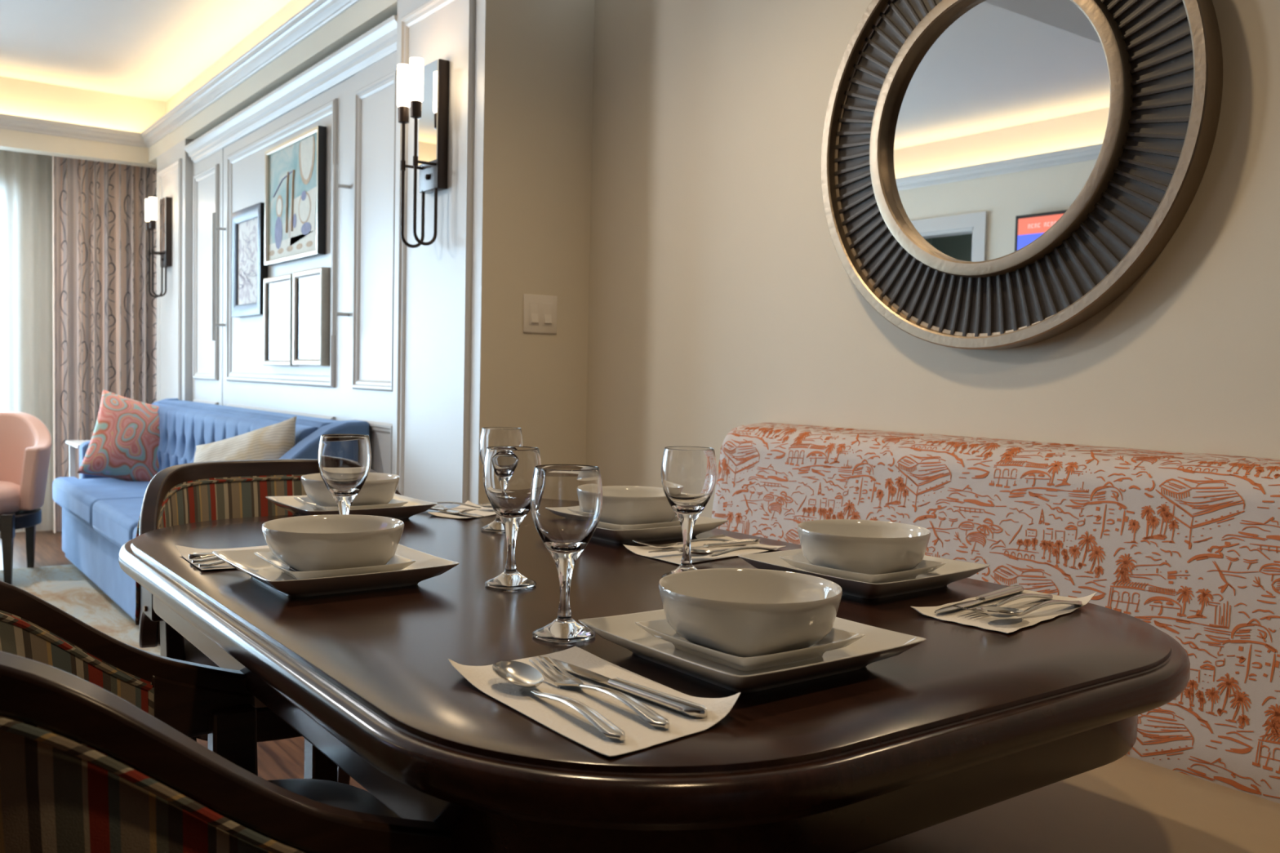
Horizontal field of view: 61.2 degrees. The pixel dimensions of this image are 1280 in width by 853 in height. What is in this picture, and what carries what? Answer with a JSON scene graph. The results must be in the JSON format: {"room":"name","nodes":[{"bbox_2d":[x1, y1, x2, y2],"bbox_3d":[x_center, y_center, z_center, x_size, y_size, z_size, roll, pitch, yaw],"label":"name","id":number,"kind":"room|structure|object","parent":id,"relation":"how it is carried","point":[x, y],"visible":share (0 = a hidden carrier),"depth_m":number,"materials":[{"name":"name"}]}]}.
{"room":"dining room","nodes":[
{"label":"dining room","id":0,"kind":"room"},
{"bbox_2d":[0,0,291,102],"bbox_3d":[-3.142,-1.893,3.660,4.120,0.050,4.880,-1,3,-36],"label":"ceiling","id":1,"kind":"structure","parent":0,"point":[144,49],"depth_m":5.42,"materials":[{"name":"paint"}]},
{"bbox_2d":[0,0,313,133],"bbox_3d":[-3.144,-1.784,3.665,4.120,0.428,4.880,-1,3,-36],"label":"wall","id":2,"kind":"structure","parent":0,"point":[18,97],"depth_m":6.35,"materials":[{"name":"paint"}]},
{"bbox_2d":[0,0,359,147],"bbox_3d":[-3.087,-1.583,3.587,3.688,0.076,4.665,-1,3,-36],"label":"trim","id":3,"kind":"structure","parent":2,"relation":"attached to","point":[317,13],"depth_m":5.27,"materials":[{"name":"paint"}]},
{"bbox_2d":[156,138,194,401],"bbox_3d":[-2.563,-0.440,6.240,0.274,2.265,0.670,-1,3,-36],"label":"wall","id":4,"kind":"structure","parent":0,"point":[169,182],"depth_m":6.02,"materials":[{"name":"paint"}]},
{"bbox_2d":[145,196,172,297],"bbox_3d":[-2.720,-1.011,6.111,0.118,0.560,0.136,-1,3,-36],"label":"wall sconce","id":5,"kind":"object","parent":4,"relation":"attached to","point":[166,203],"visible":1,"depth_m":6.08,"materials":[{"name":"brown metal"}]},
{"bbox_2d":[155,158,182,401],"bbox_3d":[-2.682,-0.491,6.157,0.016,1.970,0.540,-1,3,-36],"label":"trim","id":6,"kind":"structure","parent":4,"relation":"attached to","point":[176,164],"depth_m":6.11,"materials":[{"name":"paint"}]},
{"bbox_2d":[0,530,368,791],"bbox_3d":[-2.209,0.955,1.517,5.800,0.050,10.150,-1,3,-36],"label":"floor","id":7,"kind":"structure","parent":0,"point":[281,759],"depth_m":3.02,"materials":[{"name":"brown wood"}]},
{"bbox_2d":[65,440,90,476],"bbox_3d":[-3.032,0.389,6.069,0.280,0.605,0.400,-1,3,-36],"label":"end table","id":8,"kind":"object","parent":7,"relation":"on","point":[73,444],"visible":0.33,"depth_m":6.12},
{"bbox_2d":[0,564,160,655],"bbox_3d":[-2.856,0.799,3.800,2.450,0.011,2.910,-1,3,-36],"label":"area rug","id":9,"kind":"object","parent":7,"relation":"on","point":[66,588],"visible":0.02,"depth_m":4.76,"materials":[{"name":"beige carpet"}]},
{"bbox_2d":[0,411,52,584],"bbox_3d":[-3.224,0.335,5.170,0.732,0.789,0.715,0,3,-18],"label":"armchair","id":10,"kind":"object","parent":9,"relation":"on","point":[25,441],"visible":1,"depth_m":5.21,"materials":[{"name":"fabric"}]},
{"bbox_2d":[0,480,20,515],"bbox_3d":[-3.208,0.338,5.120,0.540,0.130,0.580,0,3,-18],"label":"seat cushion","id":11,"kind":"object","parent":10,"relation":"on","point":[10,491],"depth_m":5.08,"materials":[{"name":"fabric"}]},
{"bbox_2d":[0,411,52,511],"bbox_3d":[-3.253,0.160,5.261,0.733,0.450,0.508,0,3,-18],"label":"chair backrest","id":12,"kind":"object","parent":10,"relation":"in","point":[25,442],"depth_m":5.34,"materials":[{"name":"fabric"}]},
{"bbox_2d":[52,398,368,620],"bbox_3d":[-2.038,0.324,4.795,0.645,0.821,2.740,-1,3,-36],"label":"sofa","id":13,"kind":"object","parent":7,"relation":"on","point":[100,514],"visible":0.31,"depth_m":4.86,"materials":[{"name":"blue fabric"}]},
{"bbox_2d":[52,476,150,528],"bbox_3d":[-2.587,0.363,5.379,0.445,0.140,1.145,-1,3,-36],"label":"seat cushion","id":14,"kind":"object","parent":13,"relation":"on","point":[77,497],"depth_m":5.24,"materials":[{"name":"blue fabric"}]},
{"bbox_2d":[92,497,143,548],"bbox_3d":[-2.000,0.413,4.575,0.445,0.143,0.832,-1,3,-36],"label":"seat cushion","id":15,"kind":"object","parent":13,"relation":"on","point":[114,521],"depth_m":4.47,"materials":[{"name":"blue fabric"}]},
{"bbox_2d":[77,389,159,481],"bbox_3d":[-2.614,0.081,5.635,0.560,0.544,0.195,0,3,-25],"label":"throw pillow","id":16,"kind":"object","parent":13,"relation":"on","point":[124,443],"visible":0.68,"depth_m":5.55,"materials":[{"name":"fabric"}]},
{"bbox_2d":[133,526,137,538],"bbox_3d":[-1.570,0.452,3.987,0.445,0.140,0.612,-1,3,-36],"label":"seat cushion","id":17,"kind":"object","parent":13,"relation":"on","point":[135,528],"depth_m":4.06,"materials":[{"name":"blue fabric"}]},
{"bbox_2d":[193,415,297,462],"bbox_3d":[-1.455,0.198,3.948,0.632,0.490,0.182,3,3,30],"label":"throw pillow","id":18,"kind":"object","parent":13,"relation":"on","point":[272,442],"visible":0.27,"depth_m":3.87,"materials":[{"name":"beige fabric"}]},
{"bbox_2d":[0,580,451,852],"bbox_3d":[-0.450,0.568,1.058,0.542,0.845,0.594,-1,3,-37],"label":"dining chair","id":19,"kind":"object","parent":7,"relation":"on","point":[98,753],"visible":0.98,"depth_m":0.80,"materials":[{"name":"brown wood"}]},
{"bbox_2d":[134,458,401,784],"bbox_3d":[-0.707,0.507,2.190,0.594,0.845,0.542,-1,3,-36],"label":"dining chair","id":20,"kind":"object","parent":7,"relation":"on","point":[209,491],"visible":0.24,"depth_m":2.24,"materials":[{"name":"multicoloured fabric"}]},
{"bbox_2d":[183,14,396,474],"bbox_3d":[-1.552,-0.327,4.835,0.296,2.219,2.796,-1,3,-36],"label":"wall paneling","id":21,"kind":"structure","parent":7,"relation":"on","point":[350,92],"depth_m":4.18,"materials":[{"name":"paint"}]},
{"bbox_2d":[231,202,267,317],"bbox_3d":[-1.810,-0.759,5.003,0.036,0.495,0.449,-1,3,-36],"label":"framed sketch","id":22,"kind":"object","parent":21,"relation":"attached to","point":[249,270],"visible":1,"depth_m":4.99,"materials":[{"name":"paper"}]},
{"bbox_2d":[262,273,298,366],"bbox_3d":[-1.543,-0.452,4.644,0.036,0.383,0.370,-1,3,-36],"label":"framed print","id":23,"kind":"object","parent":21,"relation":"attached to","point":[277,290],"visible":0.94,"depth_m":4.65,"materials":[{"name":"silver metal"}]},
{"bbox_2d":[264,125,326,266],"bbox_3d":[-1.440,-0.940,4.496,0.032,0.495,0.669,-1,3,-36],"label":"framed painting","id":24,"kind":"object","parent":21,"relation":"attached to","point":[295,169],"visible":1,"depth_m":4.46,"materials":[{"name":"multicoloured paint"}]},
{"bbox_2d":[292,266,330,366],"bbox_3d":[-1.321,-0.435,4.341,0.036,0.383,0.342,-1,3,-36],"label":"framed print","id":25,"kind":"object","parent":21,"relation":"attached to","point":[311,303],"visible":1,"depth_m":4.32,"materials":[{"name":"silver metal"}]},
{"bbox_2d":[118,503,1190,852],"bbox_3d":[-0.122,0.590,1.616,1.009,0.760,1.562,-1,3,-36],"label":"dining table","id":26,"kind":"object","parent":7,"relation":"on","point":[966,719],"visible":0.73,"depth_m":1.02,"materials":[{"name":"brown wood"}]},
{"bbox_2d":[175,545,268,570],"bbox_3d":[-0.582,0.192,1.645,0.205,0.012,0.194,-1,3,-36],"label":"paper napkin","id":27,"kind":"object","parent":26,"relation":"on","point":[184,551],"visible":0.2,"depth_m":1.65,"materials":[{"name":"white paper"}]},
{"bbox_2d":[188,552,215,559],"bbox_3d":[-0.562,0.191,1.649,0.233,0.008,0.019,0,3,-31],"label":"table knife","id":28,"kind":"object","parent":27,"relation":"on","point":[200,555],"visible":0.25,"depth_m":1.59,"materials":[{"name":"metal"}]},
{"bbox_2d":[191,555,219,563],"bbox_3d":[-0.558,0.190,1.612,0.203,0.012,0.025,0,3,-32],"label":"fork","id":29,"kind":"object","parent":27,"relation":"on","point":[214,557],"visible":0.16,"depth_m":1.56,"materials":[{"name":"metal"}]},
{"bbox_2d":[199,560,225,567],"bbox_3d":[-0.539,0.190,1.586,0.203,0.016,0.039,-1,3,-35],"label":"spoon","id":30,"kind":"object","parent":27,"relation":"on","point":[219,562],"visible":0.07,"depth_m":1.53,"materials":[{"name":"metal"}]},
{"bbox_2d":[212,543,459,597],"bbox_3d":[-0.418,0.194,1.477,0.255,0.032,0.255,-1,3,-37],"label":"dinner plate","id":31,"kind":"object","parent":26,"relation":"on","point":[427,566],"visible":0.64,"depth_m":1.42,"materials":[{"name":"white ceramic"}]},
{"bbox_2d":[253,551,416,579],"bbox_3d":[-0.418,0.189,1.477,0.169,0.024,0.169,-1,3,-36],"label":"plate","id":32,"kind":"object","parent":31,"relation":"on","point":[397,562],"visible":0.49,"depth_m":1.43,"materials":[{"name":"white ceramic"}]},
{"bbox_2d":[261,514,404,571],"bbox_3d":[-0.417,0.162,1.475,0.187,0.060,0.187,-1,3,-37],"label":"soup bowl","id":33,"kind":"object","parent":32,"relation":"on","point":[309,543],"visible":0.91,"depth_m":1.42,"materials":[{"name":"white ceramic"}]},
{"bbox_2d":[317,433,371,514],"bbox_3d":[-0.454,0.106,1.662,0.080,0.187,0.080,-1,3,-36],"label":"wine glass","id":34,"kind":"object","parent":26,"relation":"on","point":[344,460],"visible":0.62,"depth_m":1.63,"materials":[{"name":"clear glass"}]},
{"bbox_2d":[265,493,437,519],"bbox_3d":[-0.567,0.160,2.120,0.255,0.032,0.255,-1,3,-37],"label":"dinner plate","id":35,"kind":"object","parent":26,"relation":"on","point":[414,506],"visible":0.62,"depth_m":2.08,"materials":[{"name":"white ceramic"}]},
{"bbox_2d":[293,497,408,511],"bbox_3d":[-0.567,0.155,2.120,0.169,0.024,0.169,-1,3,-37],"label":"plate","id":36,"kind":"object","parent":35,"relation":"on","point":[306,501],"visible":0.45,"depth_m":2.08,"materials":[{"name":"white ceramic"}]},
{"bbox_2d":[300,472,399,506],"bbox_3d":[-0.566,0.128,2.118,0.187,0.060,0.187,-1,3,-37],"label":"soup bowl","id":37,"kind":"object","parent":36,"relation":"on","point":[379,488],"visible":0.63,"depth_m":2.06,"materials":[{"name":"white ceramic"}]},
{"bbox_2d":[427,500,496,518],"bbox_3d":[-0.354,0.171,2.220,0.148,0.010,0.198,3,3,28],"label":"paper napkin","id":38,"kind":"object","parent":26,"relation":"on","point":[485,512],"visible":0.7,"depth_m":2.19,"materials":[{"name":"white paper"}]},
{"bbox_2d":[435,503,475,513],"bbox_3d":[-0.406,0.165,2.207,0.203,0.012,0.025,4,4,45],"label":"fork","id":39,"kind":"object","parent":38,"relation":"on","point":[437,504],"visible":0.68,"depth_m":2.17,"materials":[{"name":"metal"}]},
{"bbox_2d":[429,506,484,516],"bbox_3d":[-0.392,0.168,2.182,0.233,0.008,0.019,4,4,40],"label":"table knife","id":40,"kind":"object","parent":38,"relation":"on","point":[434,508],"visible":0.48,"depth_m":2.18,"materials":[{"name":"metal"}]},
{"bbox_2d":[432,501,492,508],"bbox_3d":[-0.369,0.161,2.253,0.203,0.016,0.039,2,3,15],"label":"spoon","id":41,"kind":"object","parent":38,"relation":"on","point":[487,504],"visible":0.56,"depth_m":2.25,"materials":[{"name":"metal"}]},
{"bbox_2d":[479,502,492,507],"bbox_3d":[-0.302,0.162,2.235,0.064,0.012,0.039,2,3,15],"label":"bowl","id":42,"kind":"object","parent":41,"relation":"on","point":[488,504],"depth_m":2.23,"materials":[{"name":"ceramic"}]},
{"bbox_2d":[479,426,523,532],"bbox_3d":[-0.254,0.096,1.973,0.080,0.187,0.080,-1,3,-36],"label":"wine glass","id":43,"kind":"object","parent":26,"relation":"on","point":[490,436],"visible":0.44,"depth_m":1.94,"materials":[{"name":"clear glass"}]},
{"bbox_2d":[482,446,541,589],"bbox_3d":[-0.173,0.122,1.465,0.080,0.187,0.080,-1,3,-36],"label":"wine glass","id":44,"kind":"object","parent":26,"relation":"on","point":[508,471],"visible":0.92,"depth_m":1.44,"materials":[{"name":"clear glass"}]},
{"bbox_2d":[529,464,603,642],"bbox_3d":[-0.082,0.138,1.188,0.080,0.187,0.080,-1,3,-36],"label":"wine glass","id":45,"kind":"object","parent":26,"relation":"on","point":[566,500],"visible":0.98,"depth_m":1.16,"materials":[{"name":"clear glass"}]},
{"bbox_2d":[448,646,740,756],"bbox_3d":[-0.045,0.230,0.974,0.158,0.024,0.290,-1,3,-36],"label":"paper napkin","id":46,"kind":"object","parent":26,"relation":"on","point":[557,716],"visible":0.69,"depth_m":0.93,"materials":[{"name":"white paper"}]},
{"bbox_2d":[492,661,625,740],"bbox_3d":[-0.071,0.232,0.927,0.039,0.016,0.203,-1,3,-35],"label":"spoon","id":47,"kind":"object","parent":46,"relation":"on","point":[517,673],"visible":1,"depth_m":0.96,"materials":[{"name":"metal"}]},
{"bbox_2d":[492,661,543,688],"bbox_3d":[-0.111,0.227,0.984,0.039,0.012,0.064,-1,3,-35],"label":"bowl","id":48,"kind":"object","parent":47,"relation":"on","point":[517,673],"depth_m":0.99,"materials":[{"name":"metal"}]},
{"bbox_2d":[528,656,669,728],"bbox_3d":[-0.037,0.233,0.957,0.025,0.012,0.203,-1,3,-36],"label":"fork","id":49,"kind":"object","parent":46,"relation":"on","point":[652,717],"visible":1,"depth_m":0.95,"materials":[{"name":"metal"}]},
{"bbox_2d":[538,656,707,718],"bbox_3d":[-0.024,0.234,0.991,0.019,0.008,0.233,-1,4,-42],"label":"table knife","id":50,"kind":"object","parent":46,"relation":"on","point":[686,707],"visible":0.99,"depth_m":0.95,"materials":[{"name":"metal"}]},
{"bbox_2d":[591,515,728,543],"bbox_3d":[-0.018,0.179,1.964,0.255,0.032,0.255,-1,3,-38],"label":"dinner plate","id":51,"kind":"object","parent":26,"relation":"on","point":[703,524],"visible":0.41,"depth_m":1.86,"materials":[{"name":"white ceramic"}]},
{"bbox_2d":[596,515,680,529],"bbox_3d":[-0.017,0.174,1.964,0.169,0.024,0.169,-1,4,-38],"label":"plate","id":52,"kind":"object","parent":51,"relation":"on","point":[675,522],"visible":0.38,"depth_m":1.89,"materials":[{"name":"white ceramic"}]},
{"bbox_2d":[599,485,676,524],"bbox_3d":[-0.017,0.147,1.963,0.187,0.060,0.187,-1,3,-38],"label":"soup bowl","id":53,"kind":"object","parent":52,"relation":"on","point":[621,504],"visible":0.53,"depth_m":1.89,"materials":[{"name":"white ceramic"}]},
{"bbox_2d":[660,446,716,577],"bbox_3d":[0.068,0.124,1.541,0.080,0.187,0.080,-1,3,-36],"label":"wine glass","id":54,"kind":"object","parent":26,"relation":"on","point":[688,474],"visible":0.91,"depth_m":1.51,"materials":[{"name":"clear glass"}]},
{"bbox_2d":[622,534,785,564],"bbox_3d":[0.104,0.200,1.798,0.273,0.012,0.158,-1,4,-44],"label":"paper napkin","id":55,"kind":"object","parent":26,"relation":"on","point":[673,557],"visible":0.62,"depth_m":1.77,"materials":[{"name":"white paper"}]},
{"bbox_2d":[631,537,733,547],"bbox_3d":[0.086,0.194,1.815,0.203,0.012,0.025,0,3,-20],"label":"fork","id":56,"kind":"object","parent":55,"relation":"on","point":[667,545],"visible":0.83,"depth_m":1.81,"materials":[{"name":"metal"}]},
{"bbox_2d":[648,538,760,552],"bbox_3d":[0.109,0.196,1.769,0.233,0.008,0.019,-1,3,-36],"label":"table knife","id":57,"kind":"object","parent":55,"relation":"on","point":[750,541],"visible":0.98,"depth_m":1.78,"materials":[{"name":"metal"}]},
{"bbox_2d":[677,546,777,556],"bbox_3d":[0.144,0.198,1.729,0.203,0.016,0.039,-1,3,-36],"label":"spoon","id":58,"kind":"object","parent":55,"relation":"on","point":[695,553],"visible":0.89,"depth_m":1.71,"materials":[{"name":"metal"}]},
{"bbox_2d":[677,549,714,556],"bbox_3d":[0.087,0.197,1.689,0.064,0.012,0.039,-1,3,-36],"label":"bowl","id":59,"kind":"object","parent":58,"relation":"on","point":[695,553],"depth_m":1.69,"materials":[{"name":"metal"}]},
{"bbox_2d":[578,608,926,693],"bbox_3d":[0.111,0.223,1.109,0.255,0.032,0.255,-1,3,-37],"label":"dinner plate","id":60,"kind":"object","parent":26,"relation":"on","point":[877,644],"visible":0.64,"depth_m":1.07,"materials":[{"name":"white ceramic"}]},
{"bbox_2d":[635,618,865,671],"bbox_3d":[0.111,0.219,1.108,0.169,0.024,0.169,-1,3,-37],"label":"plate","id":61,"kind":"object","parent":60,"relation":"on","point":[837,638],"visible":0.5,"depth_m":1.07,"materials":[{"name":"white ceramic"}]},
{"bbox_2d":[657,568,842,657],"bbox_3d":[0.111,0.192,1.107,0.187,0.060,0.187,-1,3,-37],"label":"soup bowl","id":62,"kind":"object","parent":61,"relation":"on","point":[740,612],"visible":0.93,"depth_m":1.06,"materials":[{"name":"white ceramic"}]},
{"bbox_2d":[737,548,990,599],"bbox_3d":[0.317,0.207,1.546,0.255,0.032,0.255,-1,4,-39],"label":"dinner plate","id":63,"kind":"object","parent":26,"relation":"on","point":[953,571],"visible":0.49,"depth_m":1.49,"materials":[{"name":"white ceramic"}]},
{"bbox_2d":[779,554,946,583],"bbox_3d":[0.317,0.202,1.546,0.169,0.024,0.169,-1,4,-40],"label":"plate","id":64,"kind":"object","parent":63,"relation":"on","point":[800,562],"visible":0.52,"depth_m":1.50,"materials":[{"name":"white ceramic"}]},
{"bbox_2d":[796,519,931,574],"bbox_3d":[0.318,0.175,1.544,0.187,0.060,0.187,-1,4,-39],"label":"soup bowl","id":65,"kind":"object","parent":64,"relation":"on","point":[870,547],"visible":0.88,"depth_m":1.49,"materials":[{"name":"white ceramic"}]},
{"bbox_2d":[910,589,1097,633],"bbox_3d":[0.472,0.226,1.384,0.270,0.016,0.136,-1,4,-44],"label":"paper napkin","id":66,"kind":"object","parent":26,"relation":"on","point":[962,616],"visible":0.59,"depth_m":1.34,"materials":[{"name":"white paper"}]},
{"bbox_2d":[934,584,1024,613],"bbox_3d":[0.443,0.224,1.407,0.018,0.008,0.233,4,4,44],"label":"table knife","id":67,"kind":"object","parent":66,"relation":"on","point":[1013,589],"visible":0.99,"depth_m":1.41,"materials":[{"name":"metal"}]},
{"bbox_2d":[951,593,1053,613],"bbox_3d":[0.469,0.224,1.381,0.203,0.012,0.025,-1,4,-38],"label":"fork","id":68,"kind":"object","parent":66,"relation":"on","point":[1024,595],"visible":0.73,"depth_m":1.38,"materials":[{"name":"metal"}]},
{"bbox_2d":[981,600,1082,617],"bbox_3d":[0.491,0.224,1.344,0.203,0.016,0.039,-1,3,-38],"label":"spoon","id":69,"kind":"object","parent":66,"relation":"on","point":[996,611],"visible":1,"depth_m":1.32,"materials":[{"name":"metal"}]},
{"bbox_2d":[981,606,1023,617],"bbox_3d":[0.436,0.223,1.301,0.064,0.012,0.039,-1,3,-38],"label":"bowl","id":70,"kind":"object","parent":69,"relation":"on","point":[996,611],"depth_m":1.31,"materials":[{"name":"metal"}]},
{"bbox_2d":[711,422,1279,852],"bbox_3d":[0.888,0.544,1.192,0.864,0.938,3.220,-1,3,-36],"label":"banquette","id":71,"kind":"object","parent":7,"relation":"on","point":[1186,545],"visible":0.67,"depth_m":1.71,"materials":[{"name":"orange-and-white printed fabric"},{"name":"tan vinyl"}]},
{"bbox_2d":[0,0,397,168],"bbox_3d":[-3.120,-1.509,3.638,3.920,0.117,4.780,-1,3,-36],"label":"crown molding","id":72,"kind":"structure","parent":0,"point":[363,15],"depth_m":5.11,"materials":[{"name":"paint"}]},
{"bbox_2d":[391,0,485,506],"bbox_3d":[-0.493,-0.309,3.489,0.371,2.360,0.620,-1,3,-36],"label":"wall","id":73,"kind":"structure","parent":0,"point":[434,272],"depth_m":3.32,"materials":[{"name":"paint"}]},
{"bbox_2d":[396,57,448,248],"bbox_3d":[-0.669,-0.830,3.305,0.118,0.560,0.136,-1,3,-36],"label":"wall sconce","id":74,"kind":"object","parent":73,"relation":"attached to","point":[425,89],"visible":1,"depth_m":3.28,"materials":[{"name":"brown metal"}]},
{"bbox_2d":[395,0,475,503],"bbox_3d":[-0.651,-0.325,3.377,0.016,1.995,0.503,-1,3,-36],"label":"trim","id":75,"kind":"structure","parent":73,"relation":"attached to","point":[431,6],"depth_m":3.25,"materials":[{"name":"paint"}]},
{"bbox_2d":[478,0,594,503],"bbox_3d":[-0.275,-0.314,3.275,0.470,2.400,0.020,-1,3,-36],"label":"wall","id":76,"kind":"structure","parent":0,"point":[539,54],"depth_m":3.22,"materials":[{"name":"paint"}]},
{"bbox_2d":[523,293,557,333],"bbox_3d":[-0.296,-0.336,3.237,0.116,0.114,0.013,-1,3,-36],"label":"light switch","id":77,"kind":"object","parent":76,"relation":"attached to","point":[540,311],"visible":1,"depth_m":3.24,"materials":[{"name":"plastic"}]},
{"bbox_2d":[585,0,1279,517],"bbox_3d":[1.474,-0.175,1.195,0.100,2.400,5.409,-1,3,-36],"label":"wall","id":78,"kind":"structure","parent":0,"point":[722,298],"depth_m":2.60,"materials":[{"name":"paint"}]},
{"bbox_2d":[821,0,1222,350],"bbox_3d":[0.689,-0.590,2.134,0.050,0.876,0.876,-1,3,-36],"label":"round mirror","id":79,"kind":"object","parent":78,"relation":"attached to","point":[996,174],"visible":1,"depth_m":2.09,"materials":[{"name":"brown metal"}]},
{"bbox_2d":[887,0,1110,262],"bbox_3d":[0.692,-0.590,2.136,0.002,0.532,0.532,-1,3,-36],"label":"mirror glass","id":80,"kind":"object","parent":79,"relation":"attached to","point":[997,117],"depth_m":2.12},
{"bbox_3d":[-4.603,-1.808,5.791,4.070,0.050,0.350,-1,3,-36],"label":"ceiling","id":81,"kind":"structure","parent":0,"visible":0},
{"bbox_2d":[0,149,53,532],"bbox_3d":[-4.729,-0.560,5.723,2.980,2.420,0.064,-1,3,-36],"label":"sheer curtain","id":82,"kind":"object","parent":81,"relation":"hanging from","point":[26,295],"visible":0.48,"depth_m":6.48,"materials":[{"name":"white fabric"}]},
{"bbox_2d":[52,155,156,533],"bbox_3d":[-3.252,-0.624,6.680,0.661,2.530,0.092,-1,3,-36],"label":"patterned curtain","id":83,"kind":"object","parent":81,"relation":"hanging from","point":[104,309],"visible":0.51,"depth_m":6.64,"materials":[{"name":"beige fabric"}]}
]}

